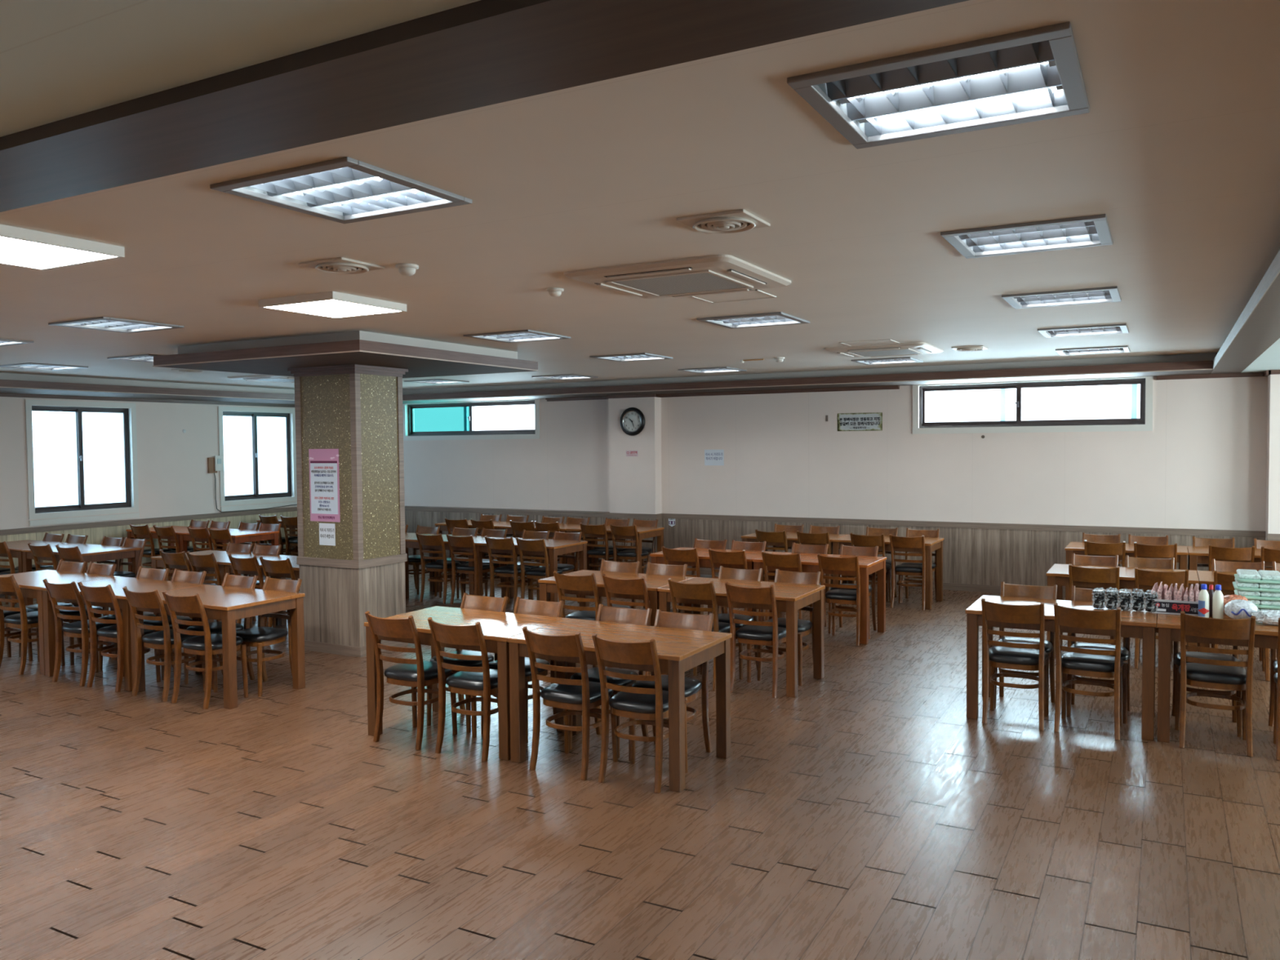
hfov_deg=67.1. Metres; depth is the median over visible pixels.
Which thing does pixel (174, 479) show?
wall
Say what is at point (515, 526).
dining chair
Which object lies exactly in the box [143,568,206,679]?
dining chair
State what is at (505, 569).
seat cushion
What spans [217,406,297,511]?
window
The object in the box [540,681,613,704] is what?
seat cushion
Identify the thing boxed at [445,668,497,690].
seat cushion
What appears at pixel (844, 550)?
dining chair
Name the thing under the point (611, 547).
seat cushion
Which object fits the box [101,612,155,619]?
seat cushion
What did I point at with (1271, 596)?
pack
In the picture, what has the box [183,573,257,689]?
dining chair
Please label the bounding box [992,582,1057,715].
dining chair
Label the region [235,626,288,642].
seat cushion
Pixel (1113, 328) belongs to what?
light
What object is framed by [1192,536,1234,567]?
dining chair
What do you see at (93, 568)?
dining chair
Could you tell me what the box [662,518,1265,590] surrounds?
wainscot
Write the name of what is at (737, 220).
ceiling vent
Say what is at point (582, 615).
seat cushion
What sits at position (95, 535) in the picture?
wainscot
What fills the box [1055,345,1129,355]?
light
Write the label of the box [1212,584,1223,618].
plastic bottle
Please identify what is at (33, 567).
seat cushion
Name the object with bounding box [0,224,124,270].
panel light
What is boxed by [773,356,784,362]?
smoke detector
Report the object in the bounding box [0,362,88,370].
light
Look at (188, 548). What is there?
seat cushion
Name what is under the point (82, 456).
window
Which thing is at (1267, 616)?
plastic bag
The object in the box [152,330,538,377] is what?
column capital
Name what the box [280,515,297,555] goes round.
dining chair
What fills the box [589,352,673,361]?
light
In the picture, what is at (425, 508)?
trim
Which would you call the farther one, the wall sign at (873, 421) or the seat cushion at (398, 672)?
the wall sign at (873, 421)
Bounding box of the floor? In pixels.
[0,564,1279,959]
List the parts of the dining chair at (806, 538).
post, backrest, post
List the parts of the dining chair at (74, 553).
post, backrest, post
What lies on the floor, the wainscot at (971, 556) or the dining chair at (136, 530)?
the dining chair at (136, 530)
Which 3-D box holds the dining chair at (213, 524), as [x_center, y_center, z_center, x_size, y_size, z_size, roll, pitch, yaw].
[-6.066,1.009,13.625,0.389,0.845,0.477,1,2,28]
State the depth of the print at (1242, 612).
5.99 m
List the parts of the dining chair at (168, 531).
post, backrest, post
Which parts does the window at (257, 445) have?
pane, sash, sash, pane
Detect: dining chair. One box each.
[0,541,35,607]
[0,567,18,604]
[0,574,65,674]
[3,609,32,661]
[14,532,64,604]
[18,559,87,657]
[27,542,59,604]
[42,533,88,568]
[42,578,124,686]
[55,544,97,606]
[58,561,116,665]
[71,535,124,604]
[77,582,160,692]
[97,566,169,670]
[113,537,146,577]
[122,586,204,701]
[128,523,175,570]
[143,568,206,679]
[153,524,199,572]
[159,549,217,626]
[161,590,248,709]
[169,519,209,569]
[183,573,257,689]
[186,526,213,571]
[186,551,222,585]
[191,520,230,571]
[205,542,253,584]
[208,527,254,578]
[227,554,290,626]
[235,576,302,697]
[238,521,259,551]
[248,542,281,627]
[251,522,281,577]
[258,514,297,555]
[259,556,299,626]
[272,578,299,627]
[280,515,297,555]
[288,536,297,555]
[364,611,457,750]
[408,524,439,595]
[415,532,463,604]
[426,592,508,733]
[426,617,497,761]
[434,526,478,598]
[444,517,484,577]
[446,533,494,604]
[462,528,507,596]
[465,513,502,556]
[470,518,497,578]
[480,596,564,742]
[484,535,533,610]
[492,514,528,558]
[504,529,549,599]
[509,520,549,562]
[515,537,564,608]
[522,626,617,780]
[533,515,564,562]
[534,520,574,571]
[536,530,582,602]
[553,570,599,620]
[557,516,590,560]
[569,604,652,758]
[579,522,619,570]
[590,559,639,608]
[591,517,630,570]
[591,632,688,792]
[602,573,650,675]
[609,524,649,573]
[619,518,657,573]
[628,608,714,760]
[640,561,687,613]
[662,546,712,613]
[667,577,735,690]
[691,537,727,614]
[700,565,762,679]
[708,548,748,615]
[720,539,766,621]
[724,582,786,697]
[755,528,787,577]
[757,568,821,685]
[761,551,813,633]
[767,523,804,571]
[780,542,828,626]
[796,530,831,603]
[808,524,839,533]
[817,553,870,645]
[828,544,878,633]
[849,532,891,602]
[866,526,897,601]
[888,533,925,609]
[901,528,939,604]
[981,598,1048,730]
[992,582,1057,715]
[1053,602,1124,740]
[1066,585,1132,724]
[1067,553,1118,646]
[1068,564,1119,646]
[1082,532,1120,565]
[1084,539,1125,590]
[1123,555,1174,661]
[1128,534,1168,599]
[1133,542,1177,599]
[1133,567,1188,668]
[1171,640,1243,737]
[1178,611,1255,756]
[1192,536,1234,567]
[1208,544,1254,571]
[1211,559,1264,661]
[1213,570,1269,680]
[1253,537,1279,568]
[1260,546,1279,570]
[1267,648,1277,726]
[1271,561,1279,659]
[1273,617,1279,759]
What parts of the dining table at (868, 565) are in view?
leg, leg, leg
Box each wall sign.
[626,450,637,456]
[668,518,675,526]
[837,412,882,431]
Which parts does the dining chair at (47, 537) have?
post, backrest, post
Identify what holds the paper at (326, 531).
attached to the pillar at (357, 411)
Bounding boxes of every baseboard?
[0,553,289,597]
[408,552,1146,600]
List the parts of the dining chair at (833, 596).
post, leg, backrest, seat frame, post, leg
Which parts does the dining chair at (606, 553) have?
post, backrest, leg, seat frame, post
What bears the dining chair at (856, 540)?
on the floor
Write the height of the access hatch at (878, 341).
0.006 m
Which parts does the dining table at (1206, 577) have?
leg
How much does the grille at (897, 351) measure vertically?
0.012 m
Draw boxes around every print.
[309,453,338,459]
[1231,608,1251,617]
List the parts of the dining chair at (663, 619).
leg, post, backrest, seat frame, post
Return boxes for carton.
[1151,599,1198,616]
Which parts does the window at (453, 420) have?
pane, sash, sash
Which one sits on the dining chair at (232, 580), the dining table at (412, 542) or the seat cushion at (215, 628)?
the seat cushion at (215, 628)
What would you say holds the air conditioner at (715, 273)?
attached to the ceiling at (1178, 142)
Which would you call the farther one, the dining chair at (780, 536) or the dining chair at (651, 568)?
the dining chair at (780, 536)
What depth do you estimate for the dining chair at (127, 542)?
11.21 m
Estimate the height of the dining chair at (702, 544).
0.845 m
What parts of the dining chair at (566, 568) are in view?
leg, backrest, seat frame, post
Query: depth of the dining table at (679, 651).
5.69 m
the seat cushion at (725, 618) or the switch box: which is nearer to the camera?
the seat cushion at (725, 618)
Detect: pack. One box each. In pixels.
[1232,577,1279,592]
[1234,568,1279,584]
[1234,589,1279,600]
[1234,593,1279,608]
[1257,608,1279,611]
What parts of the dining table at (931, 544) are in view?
leg, leg, leg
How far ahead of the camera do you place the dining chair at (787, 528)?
12.35 m
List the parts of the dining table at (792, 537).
leg, leg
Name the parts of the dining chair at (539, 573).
post, backrest, seat frame, leg, post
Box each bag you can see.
[1223,594,1248,613]
[1223,599,1257,618]
[1251,608,1279,625]
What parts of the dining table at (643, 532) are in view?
leg, leg, leg, leg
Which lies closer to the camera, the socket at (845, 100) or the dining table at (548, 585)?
the socket at (845, 100)
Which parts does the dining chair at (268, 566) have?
post, backrest, post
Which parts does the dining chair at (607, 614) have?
leg, post, leg, backrest, post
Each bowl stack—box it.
[1092,588,1105,608]
[1104,586,1118,608]
[1118,588,1131,610]
[1130,588,1144,610]
[1143,590,1157,612]
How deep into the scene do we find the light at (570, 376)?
12.86 m
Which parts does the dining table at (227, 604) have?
leg, leg, leg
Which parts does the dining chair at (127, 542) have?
post, backrest, post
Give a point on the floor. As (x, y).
(862, 814)
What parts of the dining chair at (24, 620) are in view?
post, backrest, post, seat frame, leg, leg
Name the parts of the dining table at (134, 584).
leg, leg, leg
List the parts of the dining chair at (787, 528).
post, backrest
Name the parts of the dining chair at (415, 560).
post, leg, seat frame, backrest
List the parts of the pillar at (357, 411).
crown moulding, corner trim, glitter panel, cap rail, board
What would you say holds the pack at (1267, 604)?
on the pack at (1259, 609)
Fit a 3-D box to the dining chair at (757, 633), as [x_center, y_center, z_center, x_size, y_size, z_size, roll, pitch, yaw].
[0.899,1.180,7.310,0.389,0.845,0.477,1,2,29]
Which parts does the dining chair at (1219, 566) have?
post, backrest, post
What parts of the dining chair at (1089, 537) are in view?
post, backrest, post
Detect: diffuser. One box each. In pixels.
[0,236,115,268]
[266,299,399,317]
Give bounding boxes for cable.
[213,472,297,512]
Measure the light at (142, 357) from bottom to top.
0.124 m
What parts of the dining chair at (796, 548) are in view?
post, backrest, post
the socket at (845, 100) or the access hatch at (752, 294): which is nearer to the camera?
the socket at (845, 100)
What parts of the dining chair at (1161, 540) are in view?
post, backrest, post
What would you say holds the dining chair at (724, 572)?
on the floor
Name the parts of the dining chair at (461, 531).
leg, post, leg, backrest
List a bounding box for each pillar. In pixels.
[287,364,408,657]
[608,396,662,514]
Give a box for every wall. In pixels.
[0,396,297,529]
[403,376,1267,531]
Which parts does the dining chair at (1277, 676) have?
leg, post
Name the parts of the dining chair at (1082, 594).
leg, post, backrest, leg, post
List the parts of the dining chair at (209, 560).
post, backrest, post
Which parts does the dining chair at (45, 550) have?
post, backrest, post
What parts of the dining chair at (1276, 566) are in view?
post, backrest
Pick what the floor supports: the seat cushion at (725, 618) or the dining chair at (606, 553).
the dining chair at (606, 553)
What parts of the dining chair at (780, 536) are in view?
post, backrest, post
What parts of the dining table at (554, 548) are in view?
leg, leg, leg, leg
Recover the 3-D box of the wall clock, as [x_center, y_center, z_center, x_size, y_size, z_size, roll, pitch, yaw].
[-0.115,-0.853,14.083,0.416,0.416,0.042,1,2,29]
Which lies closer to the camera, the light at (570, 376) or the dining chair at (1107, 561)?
the dining chair at (1107, 561)
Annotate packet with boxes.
[1151,582,1158,594]
[1156,582,1163,599]
[1163,583,1168,599]
[1167,583,1173,599]
[1173,582,1177,599]
[1177,583,1184,600]
[1183,587,1189,600]
[1189,584,1194,601]
[1193,583,1199,601]
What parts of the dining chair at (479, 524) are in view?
backrest, post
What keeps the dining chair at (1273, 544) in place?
on the floor
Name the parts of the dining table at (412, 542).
leg, leg, leg, leg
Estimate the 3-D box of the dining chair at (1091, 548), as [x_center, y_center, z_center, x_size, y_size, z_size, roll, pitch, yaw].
[4.870,1.040,10.122,0.389,0.845,0.477,1,2,27]
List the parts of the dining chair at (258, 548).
leg, post, backrest, post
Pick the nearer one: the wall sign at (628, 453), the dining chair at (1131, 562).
the dining chair at (1131, 562)
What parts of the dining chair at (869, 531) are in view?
backrest, leg, post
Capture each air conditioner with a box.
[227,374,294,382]
[564,254,791,298]
[823,342,943,357]
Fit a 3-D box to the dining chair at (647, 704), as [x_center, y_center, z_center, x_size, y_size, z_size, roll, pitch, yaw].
[0.001,1.259,5.397,0.389,0.845,0.477,1,2,28]
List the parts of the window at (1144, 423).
sash, sash, sash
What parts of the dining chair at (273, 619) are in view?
leg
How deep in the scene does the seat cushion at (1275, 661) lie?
6.08 m
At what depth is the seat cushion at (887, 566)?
11.16 m
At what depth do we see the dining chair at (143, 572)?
8.40 m
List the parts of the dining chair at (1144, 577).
post, leg, backrest, post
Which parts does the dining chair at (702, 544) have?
post, backrest, post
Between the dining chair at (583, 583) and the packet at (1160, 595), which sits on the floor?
the dining chair at (583, 583)
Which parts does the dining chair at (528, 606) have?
leg, post, leg, seat frame, backrest, post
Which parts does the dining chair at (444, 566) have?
post, backrest, leg, seat frame, post, leg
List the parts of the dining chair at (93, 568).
leg, seat frame, post, backrest, post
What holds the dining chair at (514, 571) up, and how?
on the floor
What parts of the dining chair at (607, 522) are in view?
leg, post, backrest, post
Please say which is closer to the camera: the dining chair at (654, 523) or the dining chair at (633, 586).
the dining chair at (633, 586)
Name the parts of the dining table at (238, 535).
leg, leg, leg, leg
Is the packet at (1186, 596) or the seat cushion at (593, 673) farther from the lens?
the packet at (1186, 596)
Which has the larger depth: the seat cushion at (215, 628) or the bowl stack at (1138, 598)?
the seat cushion at (215, 628)
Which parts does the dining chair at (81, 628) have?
post, backrest, post, seat frame, leg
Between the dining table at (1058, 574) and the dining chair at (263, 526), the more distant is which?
the dining chair at (263, 526)
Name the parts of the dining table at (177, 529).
leg, leg, leg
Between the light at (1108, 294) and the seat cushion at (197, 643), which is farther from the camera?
the seat cushion at (197, 643)
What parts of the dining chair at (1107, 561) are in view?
post, backrest, post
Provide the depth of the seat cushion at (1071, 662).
6.19 m
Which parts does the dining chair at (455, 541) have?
post, backrest, seat frame, post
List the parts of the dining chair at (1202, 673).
post, seat frame, backrest, leg, post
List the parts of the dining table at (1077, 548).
leg, leg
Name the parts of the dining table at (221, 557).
leg, leg, leg, leg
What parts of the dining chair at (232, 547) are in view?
backrest, post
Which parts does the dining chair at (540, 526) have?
post, backrest, post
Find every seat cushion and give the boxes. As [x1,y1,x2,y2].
[0,567,18,573]
[0,569,35,575]
[3,609,27,617]
[4,611,38,624]
[15,564,53,569]
[25,602,73,612]
[58,604,102,616]
[61,619,116,633]
[96,623,155,637]
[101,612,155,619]
[113,571,135,577]
[142,548,173,555]
[142,629,199,644]
[143,615,192,628]
[164,550,193,553]
[169,546,199,551]
[181,634,243,650]
[186,621,243,634]
[191,547,221,551]
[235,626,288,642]
[254,580,264,588]
[266,537,295,542]
[288,538,297,543]
[383,660,452,681]
[408,555,431,562]
[425,560,461,568]
[429,650,493,666]
[435,557,466,564]
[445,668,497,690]
[455,563,489,570]
[464,559,499,565]
[488,657,550,676]
[493,565,530,573]
[506,561,540,568]
[524,567,562,576]
[538,563,574,571]
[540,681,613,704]
[565,610,595,620]
[570,666,638,686]
[586,548,617,555]
[590,603,631,608]
[593,545,623,551]
[608,689,668,713]
[617,550,648,556]
[621,546,652,552]
[631,674,702,697]
[700,574,717,577]
[711,621,729,632]
[718,613,753,627]
[735,625,786,640]
[763,617,812,632]
[825,589,856,600]
[830,583,871,592]
[885,559,891,565]
[885,563,890,569]
[894,564,922,573]
[901,562,936,568]
[988,646,1048,665]
[992,636,1053,653]
[1061,652,1124,672]
[1066,642,1130,661]
[1173,651,1243,667]
[1178,662,1246,684]
[1273,659,1277,672]
[1273,672,1277,684]
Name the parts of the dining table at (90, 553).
leg, leg, leg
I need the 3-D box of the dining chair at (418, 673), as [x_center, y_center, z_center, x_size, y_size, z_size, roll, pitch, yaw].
[-1.463,1.243,6.170,0.389,0.845,0.477,1,2,29]
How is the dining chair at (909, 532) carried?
on the floor
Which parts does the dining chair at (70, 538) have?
backrest, post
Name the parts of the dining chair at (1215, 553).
post, backrest, post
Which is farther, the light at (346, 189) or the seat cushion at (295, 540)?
the seat cushion at (295, 540)
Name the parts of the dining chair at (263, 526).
post, backrest, post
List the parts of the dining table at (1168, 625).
leg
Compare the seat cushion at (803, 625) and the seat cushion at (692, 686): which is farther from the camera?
the seat cushion at (803, 625)
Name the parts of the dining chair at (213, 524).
backrest, post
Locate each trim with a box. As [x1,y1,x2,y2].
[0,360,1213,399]
[0,368,1212,400]
[0,369,1279,407]
[0,387,294,404]
[0,506,297,535]
[402,365,1213,404]
[404,505,662,519]
[605,393,656,398]
[662,513,1266,537]
[1210,272,1279,373]
[1213,249,1279,369]
[1266,533,1279,540]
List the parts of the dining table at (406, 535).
leg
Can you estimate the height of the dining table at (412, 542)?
0.740 m
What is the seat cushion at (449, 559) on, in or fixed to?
on the dining chair at (461, 531)
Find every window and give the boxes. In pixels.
[24,399,139,526]
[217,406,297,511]
[402,399,539,440]
[912,376,1153,434]
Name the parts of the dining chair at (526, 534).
leg, post, leg, backrest, post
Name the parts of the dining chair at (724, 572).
post, leg, backrest, post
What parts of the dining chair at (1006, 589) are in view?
leg, post, backrest, leg, post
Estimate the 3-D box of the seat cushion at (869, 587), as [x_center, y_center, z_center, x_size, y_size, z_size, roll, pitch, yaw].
[2.091,1.069,9.531,0.389,0.056,0.354,1,2,30]
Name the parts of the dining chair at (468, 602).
leg, post, leg, backrest, post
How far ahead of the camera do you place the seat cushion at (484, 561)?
11.82 m
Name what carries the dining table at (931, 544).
on the floor
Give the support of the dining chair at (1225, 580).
on the floor
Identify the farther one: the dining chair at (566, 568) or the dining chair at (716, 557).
the dining chair at (566, 568)
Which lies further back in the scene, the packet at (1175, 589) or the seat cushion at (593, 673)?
the packet at (1175, 589)
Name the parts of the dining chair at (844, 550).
leg, post, backrest, post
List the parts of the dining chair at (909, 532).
leg, post, backrest, leg, post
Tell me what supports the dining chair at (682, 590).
on the floor
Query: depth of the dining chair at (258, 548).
10.42 m
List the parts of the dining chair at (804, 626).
leg, post, backrest, leg, seat frame, post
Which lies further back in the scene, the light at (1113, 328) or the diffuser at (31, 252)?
the light at (1113, 328)
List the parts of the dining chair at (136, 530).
post, backrest, post, seat frame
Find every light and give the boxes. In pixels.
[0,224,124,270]
[0,337,33,346]
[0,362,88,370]
[48,316,184,333]
[106,354,161,362]
[209,156,471,223]
[258,291,406,318]
[404,378,469,383]
[462,329,570,342]
[531,373,598,379]
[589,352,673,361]
[677,366,746,373]
[696,311,809,328]
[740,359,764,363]
[786,21,1089,149]
[851,356,923,364]
[940,213,1113,258]
[1001,286,1121,309]
[1037,323,1128,337]
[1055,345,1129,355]
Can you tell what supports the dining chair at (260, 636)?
on the floor
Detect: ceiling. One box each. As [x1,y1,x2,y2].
[0,0,1279,390]
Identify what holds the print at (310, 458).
attached to the poster at (324, 474)
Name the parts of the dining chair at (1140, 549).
post, backrest, post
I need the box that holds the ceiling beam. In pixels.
[0,0,968,212]
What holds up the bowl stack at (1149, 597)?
on the dining table at (1142, 624)
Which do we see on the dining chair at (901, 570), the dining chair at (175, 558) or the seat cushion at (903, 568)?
the seat cushion at (903, 568)
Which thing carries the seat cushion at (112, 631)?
on the dining chair at (113, 633)
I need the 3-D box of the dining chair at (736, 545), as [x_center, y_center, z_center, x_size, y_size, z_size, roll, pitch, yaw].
[1.078,1.073,10.140,0.389,0.845,0.477,1,2,28]
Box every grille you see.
[246,377,294,382]
[605,270,753,296]
[845,348,922,357]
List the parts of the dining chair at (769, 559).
post, leg, backrest, post, leg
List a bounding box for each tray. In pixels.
[1234,573,1279,584]
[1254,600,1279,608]
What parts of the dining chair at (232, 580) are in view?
leg, leg, post, backrest, post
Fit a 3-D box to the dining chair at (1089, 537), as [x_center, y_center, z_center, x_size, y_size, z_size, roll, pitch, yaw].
[5.049,1.020,10.594,0.389,0.845,0.477,1,2,29]
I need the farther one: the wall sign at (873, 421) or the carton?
the wall sign at (873, 421)
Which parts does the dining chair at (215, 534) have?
post, backrest, post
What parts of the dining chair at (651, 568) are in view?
post, backrest, post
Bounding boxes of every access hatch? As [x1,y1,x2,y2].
[690,289,777,303]
[839,339,900,346]
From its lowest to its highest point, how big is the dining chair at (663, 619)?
0.845 m
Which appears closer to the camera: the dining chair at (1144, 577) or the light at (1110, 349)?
the dining chair at (1144, 577)
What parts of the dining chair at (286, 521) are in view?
post, backrest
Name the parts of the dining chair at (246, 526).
backrest, post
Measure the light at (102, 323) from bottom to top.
0.124 m
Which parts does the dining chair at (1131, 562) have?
post, backrest, post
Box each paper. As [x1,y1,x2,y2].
[319,523,335,546]
[704,449,724,465]
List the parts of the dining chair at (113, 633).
post, backrest, post, seat frame, leg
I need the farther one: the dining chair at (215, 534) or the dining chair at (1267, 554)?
the dining chair at (215, 534)
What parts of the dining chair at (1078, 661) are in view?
post, leg, backrest, seat frame, post, leg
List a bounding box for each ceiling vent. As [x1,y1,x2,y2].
[171,368,203,372]
[298,257,384,274]
[676,208,770,234]
[951,345,987,351]
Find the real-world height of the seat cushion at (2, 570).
0.056 m
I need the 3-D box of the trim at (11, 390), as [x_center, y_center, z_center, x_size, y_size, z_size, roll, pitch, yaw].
[-7.728,-1.136,11.783,1.200,0.090,10.020,1,2,29]
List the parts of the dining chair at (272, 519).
backrest, post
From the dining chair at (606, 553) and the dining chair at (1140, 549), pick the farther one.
the dining chair at (606, 553)
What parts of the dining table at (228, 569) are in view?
leg, leg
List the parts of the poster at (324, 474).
notice panel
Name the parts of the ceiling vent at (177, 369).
plate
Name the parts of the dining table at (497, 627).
leg, leg, leg, leg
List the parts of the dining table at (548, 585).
leg, leg, leg, leg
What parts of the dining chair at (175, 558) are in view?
post, backrest, post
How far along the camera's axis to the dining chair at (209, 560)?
9.59 m
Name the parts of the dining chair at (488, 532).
leg, post, leg, backrest, post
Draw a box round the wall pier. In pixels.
[1265,373,1279,540]
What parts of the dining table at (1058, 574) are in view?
leg, leg, leg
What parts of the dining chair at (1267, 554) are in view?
post, backrest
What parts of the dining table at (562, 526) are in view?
leg, leg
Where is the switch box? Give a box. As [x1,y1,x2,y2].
[207,455,222,473]
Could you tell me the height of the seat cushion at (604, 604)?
0.056 m
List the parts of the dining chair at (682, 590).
post, backrest, leg, post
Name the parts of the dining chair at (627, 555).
post, backrest, seat frame, post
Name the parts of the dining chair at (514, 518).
backrest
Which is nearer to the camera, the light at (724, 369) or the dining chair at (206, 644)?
the dining chair at (206, 644)
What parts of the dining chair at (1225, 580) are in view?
post, backrest, leg, post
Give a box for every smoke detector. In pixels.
[395,263,418,275]
[546,287,563,297]
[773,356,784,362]
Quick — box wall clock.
[619,407,644,435]
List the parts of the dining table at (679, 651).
leg, leg, leg, leg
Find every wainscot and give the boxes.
[0,511,297,571]
[404,511,662,566]
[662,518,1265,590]
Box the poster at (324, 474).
[308,448,340,522]
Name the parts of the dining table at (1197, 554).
leg, leg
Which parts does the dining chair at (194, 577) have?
leg, post, seat frame, backrest, post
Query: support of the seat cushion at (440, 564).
on the dining chair at (444, 566)
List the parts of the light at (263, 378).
panel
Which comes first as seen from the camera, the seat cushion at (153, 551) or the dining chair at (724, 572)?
the dining chair at (724, 572)
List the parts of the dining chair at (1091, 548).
post, backrest, post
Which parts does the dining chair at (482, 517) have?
backrest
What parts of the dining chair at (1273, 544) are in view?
post, backrest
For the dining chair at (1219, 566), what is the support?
on the floor
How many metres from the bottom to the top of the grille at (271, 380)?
0.012 m
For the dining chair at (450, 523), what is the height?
0.845 m
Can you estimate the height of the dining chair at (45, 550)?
0.845 m
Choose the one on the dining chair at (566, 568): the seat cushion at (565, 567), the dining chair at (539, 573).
the seat cushion at (565, 567)
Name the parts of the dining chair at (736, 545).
post, backrest, post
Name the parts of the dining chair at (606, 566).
post, backrest, post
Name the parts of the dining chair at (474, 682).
post, backrest, seat frame, leg, post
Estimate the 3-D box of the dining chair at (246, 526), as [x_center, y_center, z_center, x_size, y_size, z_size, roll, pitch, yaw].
[-5.545,1.015,13.343,0.389,0.845,0.477,1,2,30]
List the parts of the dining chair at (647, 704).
post, backrest, leg, seat frame, post, leg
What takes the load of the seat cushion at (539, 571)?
on the dining chair at (539, 573)
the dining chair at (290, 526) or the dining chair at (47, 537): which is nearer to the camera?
the dining chair at (47, 537)
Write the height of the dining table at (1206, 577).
0.740 m
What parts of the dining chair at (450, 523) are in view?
post, backrest, post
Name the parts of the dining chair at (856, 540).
post, backrest, post, leg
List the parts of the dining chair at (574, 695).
post, backrest, leg, seat frame, post, leg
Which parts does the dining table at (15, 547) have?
leg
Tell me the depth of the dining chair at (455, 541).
11.35 m
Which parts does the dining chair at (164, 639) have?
post, backrest, post, seat frame, leg, leg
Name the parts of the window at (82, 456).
pane, sash, sash, pane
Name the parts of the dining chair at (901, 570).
post, leg, backrest, seat frame, post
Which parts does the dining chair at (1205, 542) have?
post, backrest, post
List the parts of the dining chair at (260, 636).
leg, seat frame, post, backrest, post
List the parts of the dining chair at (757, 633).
post, leg, backrest, seat frame, post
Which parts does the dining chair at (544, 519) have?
backrest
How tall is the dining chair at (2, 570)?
0.845 m
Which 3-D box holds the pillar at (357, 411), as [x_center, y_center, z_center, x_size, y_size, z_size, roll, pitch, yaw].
[-2.692,0.267,9.009,0.835,2.600,0.680,1,2,29]
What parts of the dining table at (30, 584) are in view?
leg, leg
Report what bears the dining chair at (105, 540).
on the floor
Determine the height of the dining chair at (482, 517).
0.845 m
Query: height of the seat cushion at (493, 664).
0.056 m
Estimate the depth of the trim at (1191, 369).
12.12 m
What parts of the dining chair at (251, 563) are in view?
post, backrest, post, leg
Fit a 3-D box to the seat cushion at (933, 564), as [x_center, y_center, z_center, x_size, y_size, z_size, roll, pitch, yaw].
[3.269,0.993,11.321,0.389,0.056,0.354,1,2,27]
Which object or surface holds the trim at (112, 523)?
attached to the wall at (174, 479)
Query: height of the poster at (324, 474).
0.660 m
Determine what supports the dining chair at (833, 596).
on the floor
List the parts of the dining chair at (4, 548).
backrest, post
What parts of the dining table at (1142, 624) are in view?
leg, leg, leg, leg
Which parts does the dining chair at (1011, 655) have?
post, leg, backrest, seat frame, post, leg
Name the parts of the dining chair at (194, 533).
post, backrest, post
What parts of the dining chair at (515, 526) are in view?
post, backrest, post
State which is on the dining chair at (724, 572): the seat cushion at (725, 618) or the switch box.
the seat cushion at (725, 618)
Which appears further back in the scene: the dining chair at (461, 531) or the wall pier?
the dining chair at (461, 531)
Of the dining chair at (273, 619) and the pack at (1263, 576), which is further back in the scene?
the dining chair at (273, 619)
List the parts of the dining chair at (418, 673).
post, backrest, leg, post, seat frame, leg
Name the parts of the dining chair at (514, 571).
post, backrest, leg, seat frame, post, leg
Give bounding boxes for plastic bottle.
[1198,583,1208,617]
[1208,584,1213,616]
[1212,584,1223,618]
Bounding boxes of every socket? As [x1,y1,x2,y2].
[838,98,850,104]
[857,119,868,123]
[1048,60,1056,66]
[1056,85,1062,89]
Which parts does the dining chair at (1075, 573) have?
post, backrest, post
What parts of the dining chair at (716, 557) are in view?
post, leg, backrest, post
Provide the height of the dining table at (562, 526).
0.740 m
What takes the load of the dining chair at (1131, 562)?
on the floor
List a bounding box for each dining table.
[0,539,77,597]
[0,569,121,675]
[21,543,141,605]
[40,576,204,691]
[125,525,219,576]
[129,584,305,709]
[151,550,277,625]
[178,528,279,575]
[223,555,299,626]
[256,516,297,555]
[364,605,570,760]
[404,532,435,591]
[404,533,508,599]
[435,520,524,577]
[474,537,587,601]
[497,522,591,577]
[506,618,732,791]
[537,569,694,672]
[565,524,664,573]
[649,546,777,619]
[657,577,825,697]
[741,531,848,602]
[752,551,886,644]
[831,534,943,609]
[964,595,1156,741]
[1045,564,1199,658]
[1064,542,1188,600]
[1156,613,1278,742]
[1187,546,1279,570]
[1196,570,1236,653]
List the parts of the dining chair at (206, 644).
post, backrest, post, seat frame, leg, leg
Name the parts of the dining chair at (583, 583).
post, backrest, post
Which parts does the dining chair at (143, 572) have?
leg, post, backrest, post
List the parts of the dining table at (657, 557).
leg, leg, leg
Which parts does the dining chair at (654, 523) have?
post, leg, backrest, post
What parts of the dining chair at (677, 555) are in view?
post, backrest, post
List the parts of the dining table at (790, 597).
leg, leg, leg, leg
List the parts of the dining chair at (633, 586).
post, backrest, post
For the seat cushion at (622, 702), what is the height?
0.056 m
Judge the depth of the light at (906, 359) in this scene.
10.81 m
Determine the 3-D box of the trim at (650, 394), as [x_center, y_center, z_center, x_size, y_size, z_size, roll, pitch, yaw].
[-0.135,-1.222,14.091,0.810,0.045,0.045,1,2,29]
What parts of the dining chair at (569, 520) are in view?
backrest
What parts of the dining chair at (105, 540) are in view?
post, backrest, post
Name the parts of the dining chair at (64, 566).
leg, post, backrest, post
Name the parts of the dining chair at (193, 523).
post, backrest, post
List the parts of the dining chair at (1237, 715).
post, leg, post, leg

